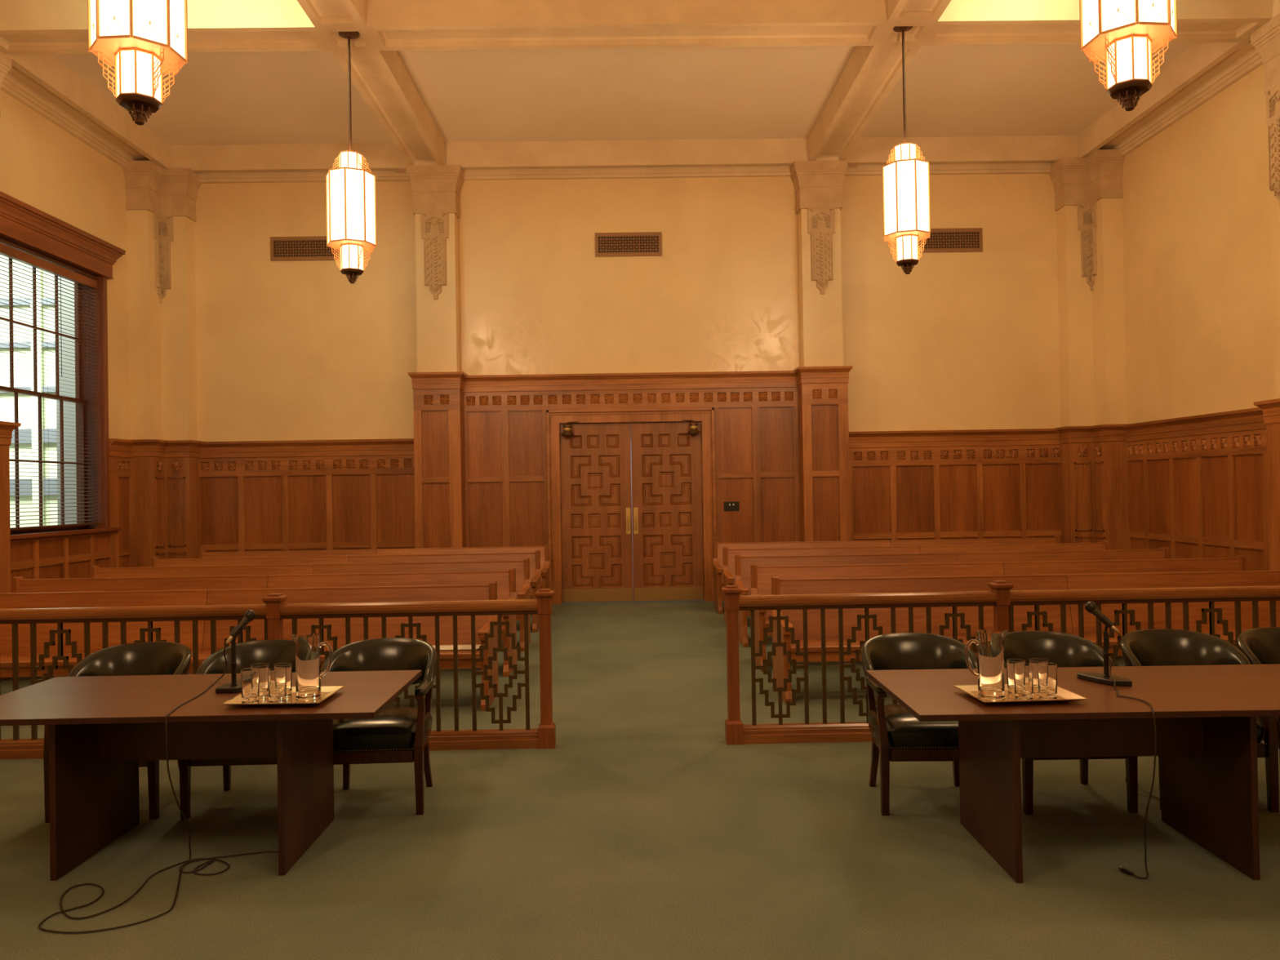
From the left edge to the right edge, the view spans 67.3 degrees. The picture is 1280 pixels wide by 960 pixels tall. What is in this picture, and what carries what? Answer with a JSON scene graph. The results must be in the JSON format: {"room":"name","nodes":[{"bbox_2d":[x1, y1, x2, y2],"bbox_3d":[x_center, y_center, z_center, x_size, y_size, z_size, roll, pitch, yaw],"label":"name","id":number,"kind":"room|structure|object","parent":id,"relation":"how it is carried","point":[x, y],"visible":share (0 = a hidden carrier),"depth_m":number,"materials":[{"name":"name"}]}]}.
{"room":"courtroom","nodes":[
{"label":"courtroom","id":0,"kind":"room"},
{"bbox_2d":[0,254,57,528],"bbox_3d":[-12.061,-0.729,13.434,8.700,11.500,9.200,-1,-1,-1],"label":"building","id":1,"kind":"structure","parent":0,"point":[51,476],"depth_m":17.85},
{"bbox_2d":[0,89,129,534],"bbox_3d":[-7.372,-1.636,4.660,0.350,7.000,19.500,-1,-1,-1],"label":"wall","id":2,"kind":"structure","parent":0,"point":[43,166],"depth_m":12.59,"materials":[{"name":"paint"}]},
{"bbox_2d":[0,50,12,117],"bbox_3d":[-7.110,-2.540,10.072,0.609,4.097,0.749,-1,-1,-1],"label":"pilaster","id":3,"kind":"object","parent":2,"relation":"attached to","point":[6,61],"visible":1,"depth_m":10.38,"materials":[{"name":"paint"}]},
{"bbox_2d":[0,421,21,593],"bbox_3d":[-7.018,0.645,10.044,0.600,2.525,0.820,-1,-1,-1],"label":"wainscot","id":4,"kind":"structure","parent":2,"relation":"attached to","point":[6,428],"depth_m":10.30,"materials":[{"name":"brown wood"}]},
{"bbox_2d":[0,191,125,539],"bbox_3d":[-7.361,-1.230,11.924,0.550,3.920,2.775,-1,-1,-1],"label":"window","id":5,"kind":"structure","parent":2,"relation":"in","point":[23,224],"depth_m":12.79,"materials":[{"name":"brown wood"}]},
{"bbox_2d":[0,238,98,529],"bbox_3d":[-7.356,-1.095,11.903,0.075,3.370,2.225,-1,-1,-1],"label":"blind","id":6,"kind":"object","parent":5,"relation":"attached to","point":[7,249],"visible":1,"depth_m":11.92,"materials":[{"name":"brown"}]},
{"bbox_2d":[0,78,128,167],"bbox_3d":[-7.367,-4.519,12.107,0.180,0.099,3.250,-1,-1,-1],"label":"trim","id":7,"kind":"structure","parent":2,"relation":"attached to","point":[7,87],"depth_m":12.11,"materials":[{"name":"paint"}]},
{"bbox_2d":[10,530,118,592],"bbox_3d":[-7.218,1.297,11.850,0.070,1.260,2.930,-1,-1,-1],"label":"wainscot","id":8,"kind":"structure","parent":2,"relation":"attached to","point":[68,556],"depth_m":11.98,"materials":[{"name":"brown wood"}]},
{"bbox_2d":[107,438,133,567],"bbox_3d":[-7.222,0.689,13.401,0.128,2.505,0.580,-1,-1,-1],"label":"wainscot","id":9,"kind":"structure","parent":2,"relation":"attached to","point":[120,450],"depth_m":13.44,"materials":[{"name":"brown wood"}]},
{"bbox_2d":[49,42,1195,145],"bbox_3d":[-0.056,-5.226,4.799,15.000,0.200,20.100,-1,-1,-1],"label":"ceiling","id":10,"kind":"structure","parent":0,"point":[1010,90],"depth_m":12.58,"materials":[{"name":"paint"}]},
{"bbox_2d":[4,53,171,168],"bbox_3d":[-7.121,-4.755,12.453,0.480,0.370,3.980,-1,-1,-1],"label":"ceiling beam","id":11,"kind":"structure","parent":10,"relation":"attached to","point":[43,77],"depth_m":12.08,"materials":[{"name":"paint"}]},
{"bbox_2d":[0,0,331,54],"bbox_3d":[-5.098,-4.810,10.123,3.500,0.370,0.540,-1,-1,-1],"label":"skylight","id":12,"kind":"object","parent":10,"relation":"attached to","point":[26,26],"depth_m":9.87,"materials":[{"name":"glass"}]},
{"bbox_2d":[170,142,400,175],"bbox_3d":[-5.248,-4.769,14.321,3.320,0.370,0.300,-1,-1,-1],"label":"ceiling beam","id":13,"kind":"structure","parent":10,"relation":"attached to","point":[381,157],"depth_m":14.17,"materials":[{"name":"paint"}]},
{"bbox_2d":[297,0,365,26],"bbox_3d":[-3.055,-4.864,7.877,0.520,0.370,4.010,-1,-1,-1],"label":"ceiling beam","id":14,"kind":"structure","parent":10,"relation":"attached to","point":[322,13],"depth_m":9.69,"materials":[{"name":"paint"}]},
{"bbox_2d":[315,26,378,51],"bbox_3d":[-3.088,-4.843,10.152,0.520,0.370,0.540,-1,-1,-1],"label":"ceiling beam","id":15,"kind":"structure","parent":10,"relation":"attached to","point":[330,35],"depth_m":10.22,"materials":[{"name":"paint"}]},
{"bbox_2d":[325,31,377,284],"bbox_3d":[-3.054,-3.399,10.139,0.479,2.653,0.482,-1,-1,19],"label":"pendant lantern","id":16,"kind":"object","parent":15,"relation":"hanging from","point":[350,188],"visible":0.99,"depth_m":10.00,"materials":[{"name":"white glass"}]},
{"bbox_2d":[331,50,444,165],"bbox_3d":[-3.119,-4.822,12.312,0.520,0.370,3.780,-1,-1,-1],"label":"ceiling beam","id":17,"kind":"structure","parent":10,"relation":"attached to","point":[381,77],"depth_m":12.03,"materials":[{"name":"paint"}]},
{"bbox_2d":[365,0,887,50],"bbox_3d":[-0.134,-4.891,10.195,5.390,0.370,0.540,-1,-1,-1],"label":"ceiling beam","id":18,"kind":"structure","parent":10,"relation":"attached to","point":[392,24],"depth_m":9.96,"materials":[{"name":"paint"}]},
{"bbox_2d":[457,138,796,172],"bbox_3d":[-0.195,-4.852,14.395,5.030,0.370,0.300,-1,-1,-1],"label":"ceiling beam","id":19,"kind":"structure","parent":10,"relation":"attached to","point":[728,153],"depth_m":14.25,"materials":[{"name":"paint"}]},
{"bbox_2d":[808,45,920,160],"bbox_3d":[2.789,-4.919,12.398,0.520,0.370,3.780,-1,-1,-1],"label":"ceiling beam","id":20,"kind":"structure","parent":10,"relation":"attached to","point":[871,73],"depth_m":12.12,"materials":[{"name":"paint"}]},
{"bbox_2d":[874,21,937,45],"bbox_3d":[2.820,-4.939,10.238,0.520,0.370,0.540,-1,-1,-1],"label":"ceiling beam","id":21,"kind":"structure","parent":10,"relation":"attached to","point":[917,35],"depth_m":10.32,"materials":[{"name":"paint"}]},
{"bbox_2d":[882,26,930,274],"bbox_3d":[2.824,-3.516,10.225,0.479,2.653,0.482,-1,-1,15],"label":"pendant lantern","id":22,"kind":"object","parent":21,"relation":"hanging from","point":[905,180],"visible":0.98,"depth_m":10.08,"materials":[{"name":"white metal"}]},
{"bbox_2d":[887,0,951,22],"bbox_3d":[2.853,-4.960,7.964,0.520,0.370,4.010,-1,-1,-1],"label":"ceiling beam","id":23,"kind":"structure","parent":10,"relation":"attached to","point":[898,11],"depth_m":9.82,"materials":[{"name":"paint"}]},
{"bbox_2d":[852,135,1077,167],"bbox_3d":[4.864,-4.934,14.469,3.330,0.370,0.300,-1,-1,-1],"label":"ceiling beam","id":24,"kind":"structure","parent":10,"relation":"attached to","point":[1020,150],"depth_m":14.33,"materials":[{"name":"paint"}]},
{"bbox_2d":[921,0,1272,45],"bbox_3d":[4.835,-4.972,10.268,3.510,0.370,0.540,-1,-1,-1],"label":"skylight","id":25,"kind":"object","parent":10,"relation":"attached to","point":[962,22],"depth_m":10.03,"materials":[{"name":"glass"}]},
{"bbox_2d":[1077,42,1258,157],"bbox_3d":[6.795,-4.983,12.657,0.480,0.370,3.980,-1,-1,-1],"label":"ceiling beam","id":26,"kind":"structure","parent":10,"relation":"attached to","point":[1202,65],"depth_m":12.13,"materials":[{"name":"paint"}]},
{"bbox_3d":[2.886,-4.982,5.689,0.520,0.370,0.540,-1,-1,-1],"label":"ceiling beam","id":27,"kind":"structure","parent":10,"relation":"attached to","visible":0},
{"bbox_2d":[1079,0,1177,111],"bbox_3d":[2.865,-3.508,5.675,0.479,2.653,0.482,-1,-1,-6],"label":"pendant lantern","id":28,"kind":"object","parent":27,"relation":"hanging from","point":[1124,34],"visible":1,"depth_m":5.58,"materials":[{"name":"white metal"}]},
{"bbox_2d":[194,173,1060,441],"bbox_3d":[-0.166,-1.664,14.640,15.050,7.000,0.250,-1,-1,-1],"label":"wall","id":29,"kind":"structure","parent":0,"point":[286,350],"depth_m":14.53,"materials":[{"name":"paint"}]},
{"bbox_2d":[122,160,200,440],"bbox_3d":[-7.019,-2.505,14.114,0.909,4.097,0.869,-1,-1,-1],"label":"pilaster","id":30,"kind":"object","parent":29,"relation":"attached to","point":[161,202],"visible":1,"depth_m":14.08,"materials":[{"name":"paint"}]},
{"bbox_2d":[131,439,202,567],"bbox_3d":[-6.936,0.685,14.046,0.880,2.515,0.860,-1,-1,-1],"label":"wainscot","id":31,"kind":"structure","parent":29,"relation":"attached to","point":[165,474],"depth_m":13.99,"materials":[{"name":"brown wood"}]},
{"bbox_2d":[270,235,338,261],"bbox_3d":[-5.049,-3.481,14.450,1.010,0.360,0.022,-1,-1,-1],"label":"air vent","id":32,"kind":"object","parent":29,"relation":"in","point":[282,248],"visible":0.89,"depth_m":14.45,"materials":[{"name":"black metal"}]},
{"bbox_2d":[273,240,333,257],"bbox_3d":[-5.049,-3.481,14.450,1.004,0.335,0.011,-1,-1,-1],"label":"grille","id":33,"kind":"object","parent":32,"relation":"attached to","point":[282,248],"depth_m":14.45,"materials":[{"name":"brown metal"}]},
{"bbox_2d":[199,173,409,183],"bbox_3d":[-5.067,-4.535,14.486,3.350,0.099,0.180,-1,-1,-1],"label":"trim","id":34,"kind":"structure","parent":29,"relation":"attached to","point":[215,179],"depth_m":14.41,"materials":[{"name":"paint"}]},
{"bbox_2d":[198,438,415,551],"bbox_3d":[-4.955,0.660,14.359,3.330,2.505,0.130,-1,-1,-1],"label":"wainscot","id":35,"kind":"structure","parent":29,"relation":"attached to","point":[346,494],"depth_m":14.39,"materials":[{"name":"brown wood"}]},
{"bbox_2d":[397,142,457,173],"bbox_3d":[-3.149,-4.803,14.351,0.880,0.370,0.300,-1,-1,-1],"label":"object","id":36,"kind":"structure","parent":29,"relation":"attached to","point":[451,148],"depth_m":14.21,"materials":[{"name":"paint"}]},
{"bbox_2d":[405,164,464,372],"bbox_3d":[-3.020,-3.069,14.347,0.789,3.097,0.529,-1,-1,-1],"label":"pilaster","id":37,"kind":"object","parent":29,"relation":"attached to","point":[436,188],"visible":0.99,"depth_m":14.18,"materials":[{"name":"paint"}]},
{"bbox_2d":[407,371,467,548],"bbox_3d":[-2.967,0.151,14.273,0.808,3.455,0.498,-1,-1,-1],"label":"pilaster","id":38,"kind":"structure","parent":29,"relation":"attached to","point":[437,397],"depth_m":14.10,"materials":[{"name":"brown wood"}]},
{"bbox_2d":[463,168,791,180],"bbox_3d":[-0.193,-4.615,14.557,5.040,0.099,0.180,-1,-1,-1],"label":"trim","id":39,"kind":"structure","parent":29,"relation":"attached to","point":[563,175],"depth_m":14.48,"materials":[{"name":"paint"}]},
{"bbox_2d":[595,231,662,257],"bbox_3d":[-0.175,-3.561,14.521,1.010,0.360,0.022,-1,-1,-1],"label":"air vent","id":40,"kind":"object","parent":29,"relation":"in","point":[642,243],"visible":1,"depth_m":14.52,"materials":[{"name":"black metal"}]},
{"bbox_2d":[597,235,658,253],"bbox_3d":[-0.175,-3.561,14.521,1.004,0.335,0.011,-1,-1,-1],"label":"grille","id":41,"kind":"object","parent":40,"relation":"attached to","point":[606,244],"depth_m":14.52,"materials":[{"name":"brown metal"}]},
{"bbox_2d":[546,407,716,604],"bbox_3d":[-0.121,0.383,14.361,2.515,2.900,0.272,-1,-1,-1],"label":"door","id":42,"kind":"structure","parent":29,"relation":"in","point":[671,500],"depth_m":14.41,"materials":[{"name":"brown wood"}]},
{"bbox_2d":[462,370,801,600],"bbox_3d":[-0.108,0.118,14.409,5.120,3.430,0.180,-1,-1,-1],"label":"wainscot","id":43,"kind":"structure","parent":29,"relation":"attached to","point":[757,413],"depth_m":14.41,"materials":[{"name":"brown wood"}]},
{"bbox_2d":[790,160,848,366],"bbox_3d":[2.698,-3.162,14.431,0.789,3.097,0.529,-1,-1,-1],"label":"pilaster","id":44,"kind":"object","parent":29,"relation":"attached to","point":[818,184],"visible":1,"depth_m":14.26,"materials":[{"name":"paint"}]},
{"bbox_2d":[793,365,853,541],"bbox_3d":[2.752,0.058,14.356,0.808,3.455,0.498,-1,-1,-1],"label":"wainscot","id":45,"kind":"structure","parent":29,"relation":"attached to","point":[823,391],"depth_m":14.19,"materials":[{"name":"brown wood"}]},
{"bbox_2d":[795,137,855,167],"bbox_3d":[2.760,-4.900,14.438,0.880,0.370,0.300,-1,-1,-1],"label":"ceiling beam","id":46,"kind":"structure","parent":29,"relation":"attached to","point":[802,144],"depth_m":14.28,"materials":[{"name":"paint"}]},
{"bbox_2d":[844,165,1050,175],"bbox_3d":[4.691,-4.695,14.629,3.350,0.099,0.180,-1,-1,-1],"label":"trim","id":47,"kind":"structure","parent":29,"relation":"attached to","point":[985,169],"depth_m":14.55,"materials":[{"name":"paint"}]},
{"bbox_2d":[916,227,982,253],"bbox_3d":[4.699,-3.640,14.592,1.010,0.360,0.022,-1,-1,-1],"label":"air vent","id":48,"kind":"object","parent":29,"relation":"in","point":[965,239],"visible":0.86,"depth_m":14.59,"materials":[{"name":"black metal"}]},
{"bbox_2d":[919,231,979,248],"bbox_3d":[4.699,-3.640,14.592,1.004,0.335,0.011,-1,-1,-1],"label":"grille","id":49,"kind":"object","parent":48,"relation":"attached to","point":[938,240],"depth_m":14.59,"materials":[{"name":"brown metal"}]},
{"bbox_2d":[848,428,1062,542],"bbox_3d":[4.763,0.501,14.501,3.350,2.505,0.130,-1,-1,-1],"label":"wainscot","id":50,"kind":"structure","parent":29,"relation":"attached to","point":[971,483],"depth_m":14.53,"materials":[{"name":"brown wood"}]},
{"bbox_2d":[1048,149,1127,426],"bbox_3d":[6.718,-2.729,14.315,0.909,4.097,0.869,-1,-1,-1],"label":"pilaster","id":51,"kind":"object","parent":29,"relation":"attached to","point":[1088,190],"visible":1,"depth_m":14.28,"materials":[{"name":"paint"}]},
{"bbox_2d":[1053,423,1128,550],"bbox_3d":[6.741,0.461,14.245,0.880,2.515,0.860,-1,-1,-1],"label":"wainscot","id":52,"kind":"structure","parent":29,"relation":"attached to","point":[1093,480],"depth_m":14.20,"materials":[{"name":"brown wood"}]},
{"bbox_2d":[0,586,1279,959],"bbox_3d":[0.042,1.855,6.084,15.000,0.200,22.800,-1,-1,-1],"label":"floor","id":53,"kind":"structure","parent":0,"point":[643,834],"depth_m":4.47,"materials":[{"name":"green carpet"}]},
{"bbox_2d":[43,641,191,822],"bbox_3d":[-2.854,1.374,5.362,0.628,0.844,0.629,-1,-1,-2],"label":"armchair","id":54,"kind":"object","parent":53,"relation":"on","point":[146,658],"visible":0.17,"depth_m":5.53,"materials":[{"name":"black leather"}]},
{"bbox_2d":[38,644,278,933],"bbox_3d":[-2.079,1.288,4.305,0.664,0.972,1.184,-1,-1,22],"label":"microphone cable","id":55,"kind":"object","parent":53,"relation":"on","point":[212,859],"visible":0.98,"depth_m":4.20,"materials":[{"name":"brown rubber"}]},
{"bbox_2d":[0,670,422,880],"bbox_3d":[-2.146,1.408,4.684,1.960,0.740,0.985,-1,-1,-1],"label":"table","id":56,"kind":"object","parent":53,"relation":"on","point":[100,727],"visible":0.98,"depth_m":4.60,"materials":[{"name":"laminate"}]},
{"bbox_2d":[215,624,243,693],"bbox_3d":[-2.000,0.875,4.790,0.137,0.322,0.254,-1,-1,-1],"label":"microphone stand","id":57,"kind":"object","parent":56,"relation":"on","point":[234,686],"visible":0.86,"depth_m":4.72,"materials":[{"name":"black metal"}]},
{"bbox_2d":[220,685,345,706],"bbox_3d":[-1.656,1.015,4.487,0.445,0.025,0.370,-1,-1,1],"label":"serving tray","id":58,"kind":"object","parent":56,"relation":"on","point":[326,691],"visible":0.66,"depth_m":4.42,"materials":[{"name":"silver metal"}]},
{"bbox_2d":[240,667,259,703],"bbox_3d":[-1.794,0.947,4.421,0.081,0.150,0.081,-1,-1,-1],"label":"tumbler","id":59,"kind":"object","parent":58,"relation":"on","point":[250,677],"visible":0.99,"depth_m":4.39,"materials":[{"name":"clear glass"}]},
{"bbox_2d":[250,662,269,697],"bbox_3d":[-1.796,0.948,4.541,0.081,0.150,0.081,-1,-1,-1],"label":"tumbler","id":60,"kind":"object","parent":58,"relation":"on","point":[264,667],"visible":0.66,"depth_m":4.52,"materials":[{"name":"clear glass"}]},
{"bbox_2d":[267,666,286,702],"bbox_3d":[-1.669,0.945,4.423,0.081,0.150,0.081,-1,-1,-1],"label":"tumbler","id":61,"kind":"object","parent":58,"relation":"on","point":[277,677],"visible":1,"depth_m":4.39,"materials":[{"name":"clear glass"}]},
{"bbox_2d":[273,662,292,697],"bbox_3d":[-1.687,0.946,4.543,0.081,0.150,0.081,-1,-1,-1],"label":"tumbler","id":62,"kind":"object","parent":58,"relation":"on","point":[288,665],"visible":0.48,"depth_m":4.53,"materials":[{"name":"clear glass"}]},
{"bbox_2d":[289,633,333,699],"bbox_3d":[-1.542,0.870,4.506,0.178,0.298,0.114,-1,-1,-28],"label":"glass pitcher","id":63,"kind":"object","parent":58,"relation":"on","point":[308,676],"visible":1,"depth_m":4.46,"materials":[{"name":"clear glass"}]},
{"bbox_2d":[179,639,295,819],"bbox_3d":[-2.147,1.362,5.372,0.628,0.844,0.629,-1,-1,-2],"label":"armchair","id":64,"kind":"object","parent":53,"relation":"on","point":[271,651],"visible":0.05,"depth_m":5.51,"materials":[{"name":"black leather"}]},
{"bbox_2d":[0,581,498,711],"bbox_3d":[-3.616,1.359,7.729,4.874,0.942,0.645,-1,-1,-1],"label":"pew","id":65,"kind":"object","parent":53,"relation":"on","point":[464,592],"visible":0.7,"depth_m":7.94,"materials":[{"name":"brown wood"}]},
{"bbox_2d":[0,568,516,679],"bbox_3d":[-3.636,1.372,9.084,4.874,0.942,0.645,-1,-1,-1],"label":"pew","id":66,"kind":"object","parent":53,"relation":"on","point":[506,580],"visible":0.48,"depth_m":9.33,"materials":[{"name":"brown wood"}]},
{"bbox_2d":[0,588,555,759],"bbox_3d":[-3.838,1.299,6.333,6.552,1.044,0.124,-1,-1,-1],"label":"railing","id":67,"kind":"object","parent":53,"relation":"on","point":[273,612],"visible":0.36,"depth_m":6.34,"materials":[{"name":"brown wood"}]},
{"bbox_2d":[90,558,530,651],"bbox_3d":[-3.656,1.385,10.438,4.874,0.942,0.645,-1,-1,-1],"label":"pew","id":68,"kind":"object","parent":53,"relation":"on","point":[522,567],"visible":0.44,"depth_m":10.69,"materials":[{"name":"brown wood"}]},
{"bbox_2d":[151,550,541,632],"bbox_3d":[-3.675,1.397,11.793,4.874,0.942,0.645,-1,-1,-1],"label":"pew","id":69,"kind":"object","parent":53,"relation":"on","point":[534,557],"visible":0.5,"depth_m":12.05,"materials":[{"name":"brown wood"}]},
{"bbox_2d":[199,544,549,588],"bbox_3d":[-3.695,1.410,13.148,4.874,0.942,0.645,-1,-1,-1],"label":"pew","id":70,"kind":"object","parent":53,"relation":"on","point":[544,559],"visible":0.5,"depth_m":13.40,"materials":[{"name":"brown wood"}]},
{"bbox_2d":[320,637,436,814],"bbox_3d":[-1.452,1.351,5.362,0.628,0.844,0.629,-1,-1,-3],"label":"armchair","id":71,"kind":"object","parent":53,"relation":"on","point":[389,737],"visible":0.77,"depth_m":5.18,"materials":[{"name":"black leather"}]},
{"bbox_2d":[713,535,1060,613],"bbox_3d":[3.486,1.292,13.253,4.909,0.942,0.645,-1,-1,-1],"label":"pew","id":72,"kind":"object","parent":53,"relation":"on","point":[717,547],"visible":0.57,"depth_m":13.50,"materials":[{"name":"brown wood"}]},
{"bbox_2d":[723,540,1108,622],"bbox_3d":[3.506,1.280,11.898,4.909,0.942,0.645,-1,-1,-1],"label":"pew","id":73,"kind":"object","parent":53,"relation":"on","point":[729,563],"visible":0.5,"depth_m":12.15,"materials":[{"name":"brown wood"}]},
{"bbox_2d":[861,632,977,815],"bbox_3d":[1.536,1.300,5.236,0.628,0.844,0.629,-1,-1,2],"label":"armchair","id":74,"kind":"object","parent":53,"relation":"on","point":[897,735],"visible":0.62,"depth_m":5.19,"materials":[{"name":"black leather"}]},
{"bbox_2d":[734,546,1168,647],"bbox_3d":[3.525,1.267,10.543,4.909,0.942,0.645,-1,-1,-1],"label":"pew","id":75,"kind":"object","parent":53,"relation":"on","point":[743,569],"visible":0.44,"depth_m":10.79,"materials":[{"name":"brown wood"}]},
{"bbox_2d":[750,555,1246,671],"bbox_3d":[3.545,1.254,9.188,4.909,0.942,0.645,-1,-1,-1],"label":"pew","id":76,"kind":"object","parent":53,"relation":"on","point":[761,576],"visible":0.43,"depth_m":9.44,"materials":[{"name":"brown wood"}]},
{"bbox_2d":[721,580,1279,745],"bbox_3d":[3.857,1.173,6.446,6.602,1.044,0.124,-1,-1,-1],"label":"railing","id":77,"kind":"object","parent":53,"relation":"on","point":[1002,599],"visible":0.45,"depth_m":6.39,"materials":[{"name":"brown wood"}]},
{"bbox_2d":[771,570,1279,704],"bbox_3d":[3.564,1.242,7.834,4.909,0.942,0.645,-1,-1,-1],"label":"pew","id":78,"kind":"object","parent":53,"relation":"on","point":[1238,578],"visible":0.52,"depth_m":8.03,"materials":[{"name":"brown wood"}]},
{"bbox_2d":[1004,631,1137,814],"bbox_3d":[2.256,1.288,5.227,0.628,0.844,0.629,-1,-1,0],"label":"armchair","id":79,"kind":"object","parent":53,"relation":"on","point":[1062,649],"visible":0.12,"depth_m":5.38,"materials":[{"name":"black leather"}]},
{"bbox_2d":[866,663,1279,883],"bbox_3d":[2.322,1.333,4.475,2.300,0.740,0.985,-1,-1,0],"label":"table","id":80,"kind":"object","parent":53,"relation":"on","point":[1206,716],"visible":0.98,"depth_m":4.39,"materials":[{"name":"laminate"}]},
{"bbox_2d":[953,684,1088,704],"bbox_3d":[1.688,0.958,4.286,0.460,0.025,0.345,-1,-1,-3],"label":"serving tray","id":81,"kind":"object","parent":80,"relation":"on","point":[1064,695],"visible":0.55,"depth_m":4.22,"materials":[{"name":"silver metal"}]},
{"bbox_2d":[964,629,1008,699],"bbox_3d":[1.544,0.816,4.271,0.178,0.298,0.114,-1,-1,27],"label":"glass pitcher","id":82,"kind":"object","parent":81,"relation":"on","point":[990,644],"visible":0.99,"depth_m":4.22,"materials":[{"name":"clear glass"}]},
{"bbox_2d":[1006,658,1025,694],"bbox_3d":[1.699,0.888,4.337,0.081,0.150,0.081,-1,-1,-1],"label":"tumbler","id":83,"kind":"object","parent":81,"relation":"on","point":[1010,662],"visible":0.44,"depth_m":4.32,"materials":[{"name":"clear glass"}]},
{"bbox_2d":[1013,662,1033,700],"bbox_3d":[1.690,0.888,4.232,0.081,0.150,0.081,-1,-1,-1],"label":"tumbler","id":84,"kind":"object","parent":81,"relation":"on","point":[1023,672],"visible":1,"depth_m":4.20,"materials":[{"name":"clear glass"}]},
{"bbox_2d":[1028,657,1048,694],"bbox_3d":[1.802,0.887,4.338,0.081,0.150,0.081,-1,-1,-1],"label":"tumbler","id":85,"kind":"object","parent":81,"relation":"on","point":[1034,661],"visible":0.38,"depth_m":4.31,"materials":[{"name":"clear glass"}]},
{"bbox_2d":[1037,662,1057,699],"bbox_3d":[1.796,0.886,4.233,0.081,0.150,0.081,-1,-1,-1],"label":"tumbler","id":86,"kind":"object","parent":81,"relation":"on","point":[1046,672],"visible":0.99,"depth_m":4.20,"materials":[{"name":"clear glass"}]},
{"bbox_2d":[1076,614,1132,685],"bbox_3d":[2.224,0.805,4.600,0.125,0.319,0.267,-1,-1,-19],"label":"microphone stand","id":87,"kind":"object","parent":80,"relation":"on","point":[1103,678],"visible":1,"depth_m":4.59,"materials":[{"name":"black metal"}]},
{"bbox_2d":[1084,601,1119,633],"bbox_3d":[2.216,0.657,4.612,0.148,0.146,0.052,-1,-1,24],"label":"microphone","id":88,"kind":"object","parent":87,"relation":"attached to","point":[1091,607],"visible":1,"depth_m":4.61,"materials":[{"name":"grey metal"}]},
{"bbox_2d":[1109,633,1156,879],"bbox_3d":[2.163,1.214,4.270,0.125,0.974,0.636,-1,-1,15],"label":"microphone cable","id":89,"kind":"object","parent":53,"relation":"on","point":[1122,868],"visible":1,"depth_m":4.09,"materials":[{"name":"brown rubber"}]},
{"bbox_2d":[1120,628,1279,812],"bbox_3d":[2.976,1.276,5.216,0.628,0.844,0.629,-1,-1,3],"label":"armchair","id":90,"kind":"object","parent":53,"relation":"on","point":[1158,646],"visible":0.23,"depth_m":5.37,"materials":[{"name":"black leather"}]},
{"bbox_2d":[1236,626,1279,758],"bbox_3d":[3.632,1.266,5.214,0.628,0.844,0.629,-1,-1,7],"label":"armchair","id":91,"kind":"object","parent":53,"relation":"on","point":[1261,646],"visible":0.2,"depth_m":5.43,"materials":[{"name":"black leather"}]},
{"bbox_2d":[1122,64,1275,424],"bbox_3d":[7.350,-1.877,4.874,0.300,7.000,19.500,-1,-1,-1],"label":"wall","id":92,"kind":"structure","parent":0,"point":[1197,216],"depth_m":12.10,"materials":[{"name":"paint"}]},
{"bbox_2d":[1120,53,1262,155],"bbox_3d":[7.059,-4.755,12.318,0.180,0.099,3.250,-1,-1,-1],"label":"trim","id":93,"kind":"structure","parent":92,"relation":"attached to","point":[1254,63],"depth_m":12.09,"materials":[{"name":"paint"}]},
{"bbox_2d":[1122,407,1269,570],"bbox_3d":[7.068,0.441,12.060,0.130,2.505,3.680,-1,-1,-1],"label":"wainscot","id":94,"kind":"structure","parent":92,"relation":"attached to","point":[1197,486],"depth_m":12.11,"materials":[{"name":"brown wood"}]},
{"bbox_2d":[1250,13,1279,399],"bbox_3d":[6.930,-2.772,10.037,0.609,4.097,0.629,-1,-1,-1],"label":"pilaster","id":95,"kind":"object","parent":92,"relation":"attached to","point":[1266,38],"visible":0.99,"depth_m":10.16,"materials":[{"name":"paint"}]},
{"bbox_2d":[1233,0,1278,46],"bbox_3d":[6.829,-5.005,10.297,0.480,0.370,0.740,-1,-1,-1],"label":"ceiling beam","id":96,"kind":"structure","parent":95,"relation":"on","point":[1246,42],"depth_m":10.46,"materials":[{"name":"paint"}]},
{"bbox_2d":[1253,398,1279,570],"bbox_3d":[6.942,0.414,10.008,0.600,2.525,0.700,-1,-1,-1],"label":"wainscot","id":97,"kind":"structure","parent":92,"relation":"attached to","point":[1270,408],"depth_m":10.18,"materials":[{"name":"brown wood"}]},
{"bbox_3d":[-3.022,-4.885,5.603,0.520,0.370,0.540,-1,-1,-1],"label":"ceiling beam","id":98,"kind":"structure","parent":0,"visible":0},
{"bbox_2d":[87,0,187,125],"bbox_3d":[-2.928,-3.393,5.590,0.479,2.653,0.482,-1,-1,3],"label":"pendant lantern","id":99,"kind":"object","parent":98,"relation":"hanging from","point":[144,41],"visible":1,"depth_m":5.48,"materials":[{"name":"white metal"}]},
{"label":"outside","id":100,"kind":"structure","parent":0,"visible":0},
{"bbox_3d":[-11.908,5.096,10.882,8.740,0.200,14.200,-1,-1,-1],"label":"floor","id":101,"kind":"structure","parent":100,"visible":0},
{"bbox_2d":[56,276,76,524],"bbox_3d":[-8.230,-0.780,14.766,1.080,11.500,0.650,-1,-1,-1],"label":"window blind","id":102,"kind":"object","parent":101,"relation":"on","point":[70,473],"visible":0.07,"depth_m":14.44,"materials":[{"name":"grey plastic"}]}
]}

